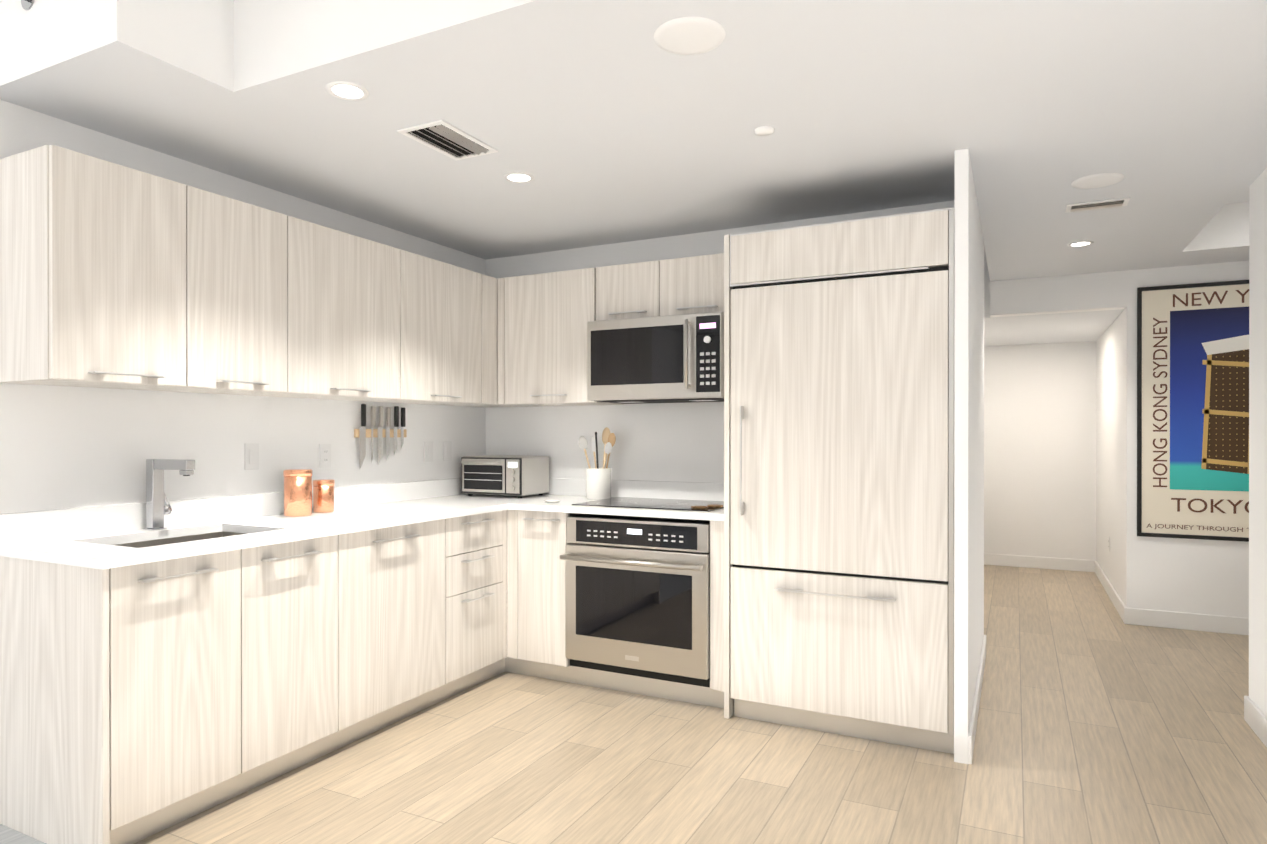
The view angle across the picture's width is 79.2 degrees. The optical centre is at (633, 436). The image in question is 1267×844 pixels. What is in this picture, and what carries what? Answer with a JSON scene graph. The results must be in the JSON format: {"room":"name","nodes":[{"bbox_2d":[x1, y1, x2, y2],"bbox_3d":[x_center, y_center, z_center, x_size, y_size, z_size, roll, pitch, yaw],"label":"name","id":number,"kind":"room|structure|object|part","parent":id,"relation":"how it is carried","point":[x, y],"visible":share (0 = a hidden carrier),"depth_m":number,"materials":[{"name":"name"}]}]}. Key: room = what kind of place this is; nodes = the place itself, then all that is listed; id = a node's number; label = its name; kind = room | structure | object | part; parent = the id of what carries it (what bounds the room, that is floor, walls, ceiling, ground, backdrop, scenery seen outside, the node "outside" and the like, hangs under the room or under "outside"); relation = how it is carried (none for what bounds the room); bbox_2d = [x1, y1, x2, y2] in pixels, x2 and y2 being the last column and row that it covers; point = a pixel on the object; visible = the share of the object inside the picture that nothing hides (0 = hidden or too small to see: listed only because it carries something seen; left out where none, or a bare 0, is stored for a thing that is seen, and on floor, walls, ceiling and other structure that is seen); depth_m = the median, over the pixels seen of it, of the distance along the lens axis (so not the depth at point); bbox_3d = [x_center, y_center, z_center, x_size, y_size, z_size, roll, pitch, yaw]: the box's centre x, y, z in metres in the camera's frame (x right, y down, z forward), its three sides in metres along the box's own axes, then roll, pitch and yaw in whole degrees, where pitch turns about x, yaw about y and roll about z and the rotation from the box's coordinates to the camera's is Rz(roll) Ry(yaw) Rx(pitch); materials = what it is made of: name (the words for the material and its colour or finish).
{"room":"kitchen","nodes":[
{"label":"kitchen","id":0,"kind":"room"},
{"bbox_2d":[0,100,487,513],"bbox_3d":[-1.376,-0.200,4.160,0.150,2.950,3.650,0,0,27],"label":"wall","id":1,"kind":"structure","parent":0,"point":[62,447],"depth_m":3.13,"materials":[{"name":"paint"}]},
{"bbox_2d":[0,145,191,392],"bbox_3d":[-1.857,-0.540,2.633,0.348,0.726,0.433,0,0,27],"label":"upper cabinet","id":2,"kind":"object","parent":1,"relation":"attached to","point":[114,276],"depth_m":2.48,"materials":[{"name":"brown wood"}]},
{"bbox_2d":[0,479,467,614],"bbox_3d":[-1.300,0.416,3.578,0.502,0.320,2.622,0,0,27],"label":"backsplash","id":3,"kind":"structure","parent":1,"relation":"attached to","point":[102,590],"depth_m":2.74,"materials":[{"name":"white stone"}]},
{"bbox_2d":[192,187,291,396],"bbox_3d":[-1.666,-0.541,3.017,0.348,0.726,0.426,0,0,27],"label":"upper cabinet","id":4,"kind":"object","parent":1,"relation":"attached to","point":[242,251],"depth_m":2.94,"materials":[{"name":"brown wood"}]},
{"bbox_2d":[245,443,258,469],"bbox_3d":[-1.680,0.090,3.370,0.008,0.116,0.070,0,0,27],"label":"light switch","id":5,"kind":"object","parent":1,"relation":"attached to","point":[251,456],"depth_m":3.37,"materials":[{"name":"white plastic"}]},
{"bbox_2d":[319,444,330,467],"bbox_3d":[-1.501,0.096,3.727,0.008,0.116,0.070,0,0,27],"label":"electrical outlet","id":6,"kind":"object","parent":1,"relation":"attached to","point":[324,449],"depth_m":3.72,"materials":[{"name":"white plastic"}]},
{"bbox_2d":[289,217,403,401],"bbox_3d":[-1.427,-0.542,3.495,0.348,0.726,0.641,0,0,27],"label":"upper cabinet","id":7,"kind":"object","parent":1,"relation":"attached to","point":[348,289],"depth_m":3.40,"materials":[{"name":"brown wood"}]},
{"bbox_2d":[354,404,406,467],"bbox_3d":[-1.326,0.003,4.043,0.040,0.335,0.355,0,0,27],"label":"rack","id":8,"kind":"object","parent":1,"relation":"attached to","point":[362,433],"visible":0.96,"depth_m":4.01,"materials":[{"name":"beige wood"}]},
{"bbox_2d":[372,251,479,405],"bbox_3d":[-1.144,-0.543,4.062,0.348,0.726,0.628,0,0,27],"label":"upper cabinet","id":9,"kind":"object","parent":1,"relation":"attached to","point":[442,300],"depth_m":3.97,"materials":[{"name":"brown wood"}]},
{"bbox_2d":[424,442,432,461],"bbox_3d":[-1.172,0.090,4.388,0.008,0.116,0.070,0,0,27],"label":"light switch","id":10,"kind":"object","parent":1,"relation":"attached to","point":[428,446],"depth_m":4.38,"materials":[{"name":"white plastic"}]},
{"bbox_2d":[443,441,451,460],"bbox_3d":[-1.100,0.090,4.532,0.008,0.116,0.070,0,0,27],"label":"light switch","id":11,"kind":"object","parent":1,"relation":"attached to","point":[447,445],"depth_m":4.52,"materials":[{"name":"white plastic"}]},
{"bbox_2d":[456,273,507,406],"bbox_3d":[-0.945,-0.544,4.406,0.398,0.726,0.164,0,0,27],"label":"upper cabinet","id":12,"kind":"object","parent":1,"relation":"attached to","point":[491,288],"depth_m":4.36,"materials":[{"name":"brown wood"}]},
{"bbox_2d":[0,565,1266,843],"bbox_3d":[0.202,1.328,2.230,8.000,0.103,12.900,0,0,27],"label":"floor","id":13,"kind":"structure","parent":0,"point":[1100,721],"depth_m":2.94,"materials":[{"name":"brown wood"}]},
{"bbox_2d":[0,591,311,843],"bbox_3d":[-1.669,0.933,2.732,0.598,0.690,0.712,0,0,27],"label":"base cabinet","id":14,"kind":"object","parent":13,"relation":"on","point":[164,663],"depth_m":2.45,"materials":[{"name":"brown wood"}]},
{"bbox_2d":[312,599,451,760],"bbox_3d":[-1.333,0.834,3.404,0.598,0.886,0.792,0,0,27],"label":"base cabinet","id":15,"kind":"object","parent":13,"relation":"on","point":[373,669],"depth_m":3.21,"materials":[{"name":"brown wood"}]},
{"bbox_2d":[0,494,723,614],"bbox_3d":[-0.705,0.373,3.281,1.832,0.032,2.622,0,0,27],"label":"countertop","id":16,"kind":"structure","parent":15,"relation":"on","point":[418,556],"depth_m":3.28,"materials":[{"name":"white stone"}]},
{"bbox_2d":[143,459,194,530],"bbox_3d":[-1.755,0.223,2.907,0.271,0.270,0.088,0,0,27],"label":"faucet","id":17,"kind":"object","parent":16,"relation":"on","point":[156,509],"depth_m":2.91,"materials":[{"name":"silver metal"}]},
{"bbox_2d":[115,531,245,547],"bbox_3d":[-1.632,0.486,2.786,0.390,0.190,0.570,0,0,27],"label":"sink","id":18,"kind":"object","parent":16,"relation":"in","point":[184,536],"depth_m":2.93,"materials":[{"name":"silver metal"}]},
{"bbox_2d":[283,469,311,516],"bbox_3d":[-1.505,0.253,3.432,0.120,0.205,0.120,0,0,27],"label":"canister","id":19,"kind":"object","parent":16,"relation":"on","point":[297,492],"visible":1,"depth_m":3.38,"materials":[{"name":"orange metal"}]},
{"bbox_2d":[313,479,334,512],"bbox_3d":[-1.451,0.280,3.584,0.096,0.150,0.096,0,0,27],"label":"canister","id":20,"kind":"object","parent":16,"relation":"on","point":[323,495],"visible":1,"depth_m":3.54,"materials":[{"name":"orange metal"}]},
{"bbox_2d":[461,455,548,497],"bbox_3d":[-0.770,0.236,4.530,0.435,0.235,0.338,0,0,27],"label":"toaster oven","id":21,"kind":"object","parent":16,"relation":"on","point":[519,476],"visible":1,"depth_m":4.42,"materials":[{"name":"silver metal"}]},
{"bbox_2d":[544,500,559,502],"bbox_3d":[-0.434,0.349,4.088,0.088,0.010,0.088,0,0,27],"label":"spoon rest","id":22,"kind":"object","parent":16,"relation":"on","point":[551,501],"visible":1,"depth_m":4.06,"materials":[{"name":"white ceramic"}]},
{"bbox_2d":[578,427,615,499],"bbox_3d":[-0.200,0.152,4.328,0.244,0.404,0.142,0,0,27],"label":"utensil crock","id":23,"kind":"object","parent":16,"relation":"on","point":[598,482],"visible":0.98,"depth_m":4.28,"materials":[{"name":"white ceramic"}]},
{"bbox_2d":[570,497,723,511],"bbox_3d":[0.134,0.351,3.972,0.760,0.008,0.520,0,0,27],"label":"cooktop","id":24,"kind":"object","parent":16,"relation":"in","point":[681,505],"depth_m":3.89,"materials":[{"name":"grey glass"}]},
{"bbox_2d":[691,504,722,508],"bbox_3d":[0.358,0.343,3.710,0.183,0.010,0.080,0,0,-39],"label":"trivet","id":25,"kind":"object","parent":16,"relation":"on","point":[709,505],"visible":1,"depth_m":3.71,"materials":[{"name":"brown wood"}]},
{"bbox_2d":[452,591,503,695],"bbox_3d":[-1.048,0.832,3.977,0.598,0.886,0.488,0,0,27],"label":"base cabinet","id":26,"kind":"object","parent":13,"relation":"on","point":[477,624],"depth_m":3.85,"materials":[{"name":"brown wood"}]},
{"bbox_2d":[516,571,611,683],"bbox_3d":[-0.387,0.832,4.235,0.394,0.886,0.632,0,0,27],"label":"base cabinet","id":27,"kind":"object","parent":13,"relation":"on","point":[540,604],"depth_m":3.97,"materials":[{"name":"brown wood"}]},
{"bbox_2d":[560,514,709,679],"bbox_3d":[0.121,0.771,3.948,0.766,0.722,0.688,0,0,27],"label":"oven","id":28,"kind":"object","parent":27,"relation":"in","point":[637,592],"visible":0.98,"depth_m":3.69,"materials":[{"name":"silver metal"}]},
{"bbox_2d":[724,207,954,753],"bbox_3d":[0.976,0.184,3.518,0.962,2.185,0.696,0,0,27],"label":"fridge","id":29,"kind":"object","parent":13,"relation":"on","point":[838,477],"visible":0.96,"depth_m":3.22,"materials":[{"name":"brown wood"}]},
{"bbox_2d":[0,0,1266,346],"bbox_3d":[0.220,-1.271,2.171,7.680,0.800,12.520,0,0,27],"label":"ceiling","id":30,"kind":"structure","parent":0,"point":[602,122],"depth_m":2.62,"materials":[{"name":"paint"}]},
{"bbox_2d":[21,0,33,9],"bbox_3d":[-1.879,-1.351,2.340,0.070,0.070,0.052,0,0,27],"label":"sprinkler","id":31,"kind":"object","parent":30,"relation":"attached to","point":[27,4],"visible":1,"depth_m":2.36,"materials":[{"name":"silver metal"}]},
{"bbox_2d":[325,81,368,100],"bbox_3d":[-0.924,-1.113,2.472,0.132,0.005,0.132,0,0,27],"label":"recessed light","id":32,"kind":"object","parent":30,"relation":"in","point":[346,90],"visible":1,"depth_m":2.47,"materials":[{"name":"white"}]},
{"bbox_2d":[397,120,497,159],"bbox_3d":[-0.695,-1.111,2.891,0.210,0.013,0.330,0,0,27],"label":"ceiling vent","id":33,"kind":"object","parent":30,"relation":"in","point":[447,139],"visible":0.98,"depth_m":2.87,"materials":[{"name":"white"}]},
{"bbox_2d":[504,172,533,182],"bbox_3d":[-0.494,-1.115,3.304,0.132,0.005,0.132,0,0,27],"label":"recessed light","id":34,"kind":"object","parent":30,"relation":"in","point":[518,177],"visible":1,"depth_m":3.30,"materials":[{"name":"white"}]},
{"bbox_2d":[654,17,725,54],"bbox_3d":[0.156,-1.111,2.133,0.200,0.008,0.200,0,0,27],"label":"ceiling speaker","id":35,"kind":"object","parent":30,"relation":"attached to","point":[689,35],"visible":1,"depth_m":2.11,"materials":[{"name":"white plastic"}]},
{"bbox_2d":[754,126,773,135],"bbox_3d":[0.477,-1.111,2.790,0.072,0.012,0.072,0,0,27],"label":"smoke detector","id":36,"kind":"object","parent":30,"relation":"attached to","point":[764,130],"visible":0.96,"depth_m":2.77,"materials":[{"name":"white plastic"}]},
{"bbox_2d":[1068,241,1093,246],"bbox_3d":[2.602,-1.118,4.455,0.132,0.005,0.132,0,0,27],"label":"recessed light","id":37,"kind":"object","parent":30,"relation":"in","point":[1080,243],"visible":0.98,"depth_m":4.44,"materials":[{"name":"white"}]},
{"bbox_2d":[1071,173,1123,188],"bbox_3d":[2.029,-1.114,3.346,0.200,0.008,0.200,0,0,27],"label":"ceiling speaker","id":38,"kind":"object","parent":30,"relation":"attached to","point":[1097,180],"visible":1,"depth_m":3.33,"materials":[{"name":"white plastic"}]},
{"bbox_2d":[1065,197,1129,212],"bbox_3d":[2.237,-1.112,3.695,0.260,0.013,0.130,0,0,27],"label":"ceiling vent","id":39,"kind":"object","parent":30,"relation":"in","point":[1102,204],"visible":1,"depth_m":3.68,"materials":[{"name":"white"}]},
{"bbox_2d":[488,208,895,482],"bbox_3d":[0.334,-0.201,4.787,2.310,2.950,1.000,0,0,27],"label":"wall","id":40,"kind":"structure","parent":0,"point":[672,442],"depth_m":4.41,"materials":[{"name":"paint"}]},
{"bbox_2d":[504,268,623,406],"bbox_3d":[-0.417,-0.544,4.406,0.642,0.726,0.348,0,0,27],"label":"upper cabinet","id":41,"kind":"object","parent":40,"relation":"attached to","point":[547,315],"depth_m":4.24,"materials":[{"name":"brown wood"}]},
{"bbox_2d":[596,260,659,320],"bbox_3d":[0.043,-0.758,4.176,0.373,0.297,0.348,0,0,27],"label":"upper cabinet","id":42,"kind":"object","parent":40,"relation":"attached to","point":[624,291],"depth_m":4.02,"materials":[{"name":"brown wood"}]},
{"bbox_2d":[536,479,723,502],"bbox_3d":[-0.115,0.304,4.442,1.814,0.100,0.018,0,0,27],"label":"backsplash","id":43,"kind":"structure","parent":40,"relation":"attached to","point":[627,489],"depth_m":4.32,"materials":[{"name":"white stone"}]},
{"bbox_2d":[660,253,723,315],"bbox_3d":[0.376,-0.758,4.010,0.372,0.297,0.348,0,0,27],"label":"upper cabinet","id":44,"kind":"object","parent":40,"relation":"attached to","point":[688,285],"depth_m":3.85,"materials":[{"name":"brown wood"}]},
{"bbox_2d":[587,311,723,403],"bbox_3d":[0.176,-0.393,4.033,0.748,0.422,0.483,0,0,27],"label":"microwave","id":45,"kind":"object","parent":44,"relation":"attached to","point":[669,359],"visible":0.98,"depth_m":3.85,"materials":[{"name":"silver plastic"}]},
{"bbox_2d":[896,201,947,213],"bbox_3d":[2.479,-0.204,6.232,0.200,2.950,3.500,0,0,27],"label":"wall","id":46,"kind":"structure","parent":0,"point":[940,205],"depth_m":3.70,"materials":[{"name":"paint"}]},
{"bbox_2d":[948,148,987,763],"bbox_3d":[1.657,-0.199,3.742,0.050,2.950,1.690,0,0,27],"label":"wall","id":47,"kind":"structure","parent":0,"point":[970,353],"depth_m":3.00,"materials":[{"name":"paint"}]},
{"bbox_2d":[968,635,985,763],"bbox_3d":[1.685,1.221,3.731,0.014,0.110,1.690,0,0,27],"label":"baseboard","id":48,"kind":"structure","parent":47,"relation":"attached to","point":[976,703],"depth_m":3.41,"materials":[{"name":"white paint"}]},
{"bbox_2d":[988,261,1243,616],"bbox_3d":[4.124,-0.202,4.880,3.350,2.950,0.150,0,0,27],"label":"wall","id":49,"kind":"structure","parent":0,"point":[1044,450],"depth_m":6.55,"materials":[{"name":"paint"}]},
{"bbox_2d":[984,553,1091,571],"bbox_3d":[3.780,1.213,7.386,1.100,0.110,0.017,0,0,27],"label":"baseboard","id":50,"kind":"structure","parent":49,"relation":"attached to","point":[989,559],"depth_m":7.33,"materials":[{"name":"white"}]},
{"bbox_2d":[1092,560,1123,614],"bbox_3d":[3.822,1.216,6.163,0.014,0.110,2.170,0,0,27],"label":"baseboard","id":51,"kind":"structure","parent":49,"relation":"attached to","point":[1114,597],"depth_m":6.13,"materials":[{"name":"white paint"}]},
{"bbox_2d":[1108,536,1109,551],"bbox_3d":[3.795,0.860,6.106,0.008,0.116,0.070,0,0,27],"label":"light switch","id":52,"kind":"object","parent":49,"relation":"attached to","point":[1108,536],"depth_m":6.09,"materials":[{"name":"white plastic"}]},
{"bbox_2d":[1120,605,1248,634],"bbox_3d":[4.403,1.219,4.652,2.404,0.110,0.014,0,0,27],"label":"baseboard","id":53,"kind":"structure","parent":49,"relation":"attached to","point":[1133,616],"depth_m":5.03,"materials":[{"name":"white paint"}]},
{"bbox_2d":[1137,280,1248,541],"bbox_3d":[3.927,-0.162,4.880,1.203,1.670,0.022,0,0,27],"label":"poster","id":54,"kind":"object","parent":49,"relation":"attached to","point":[1206,409],"depth_m":5.01,"materials":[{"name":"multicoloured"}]},
{"bbox_3d":[3.503,-0.226,5.090,0.080,1.132,0.001,0,0,27],"label":"poster text","id":55,"kind":"part","parent":54,"relation":"part of"},
{"bbox_3d":[3.722,0.604,4.983,0.641,0.037,0.001,0,0,27],"label":"poster text","id":56,"kind":"part","parent":54,"relation":"part of"},
{"bbox_3d":[3.779,0.454,4.954,0.493,0.091,0.001,0,0,27],"label":"poster text","id":57,"kind":"part","parent":54,"relation":"part of"},
{"bbox_3d":[3.871,-0.894,4.905,0.684,0.088,0.001,0,0,27],"label":"poster text","id":58,"kind":"part","parent":54,"relation":"part of"},
{"bbox_2d":[1240,168,1266,716],"bbox_3d":[0.875,-0.190,-0.478,0.120,2.950,8.660,0,0,27],"label":"wall","id":59,"kind":"structure","parent":0,"point":[1255,269],"depth_m":3.30,"materials":[{"name":"paint"}]},
{"bbox_2d":[1244,696,1266,746],"bbox_3d":[0.852,1.230,-0.372,0.014,0.110,8.524,0,0,27],"label":"baseboard","id":60,"kind":"structure","parent":59,"relation":"attached to","point":[1255,718],"depth_m":3.28,"materials":[{"name":"white paint"}]}
]}

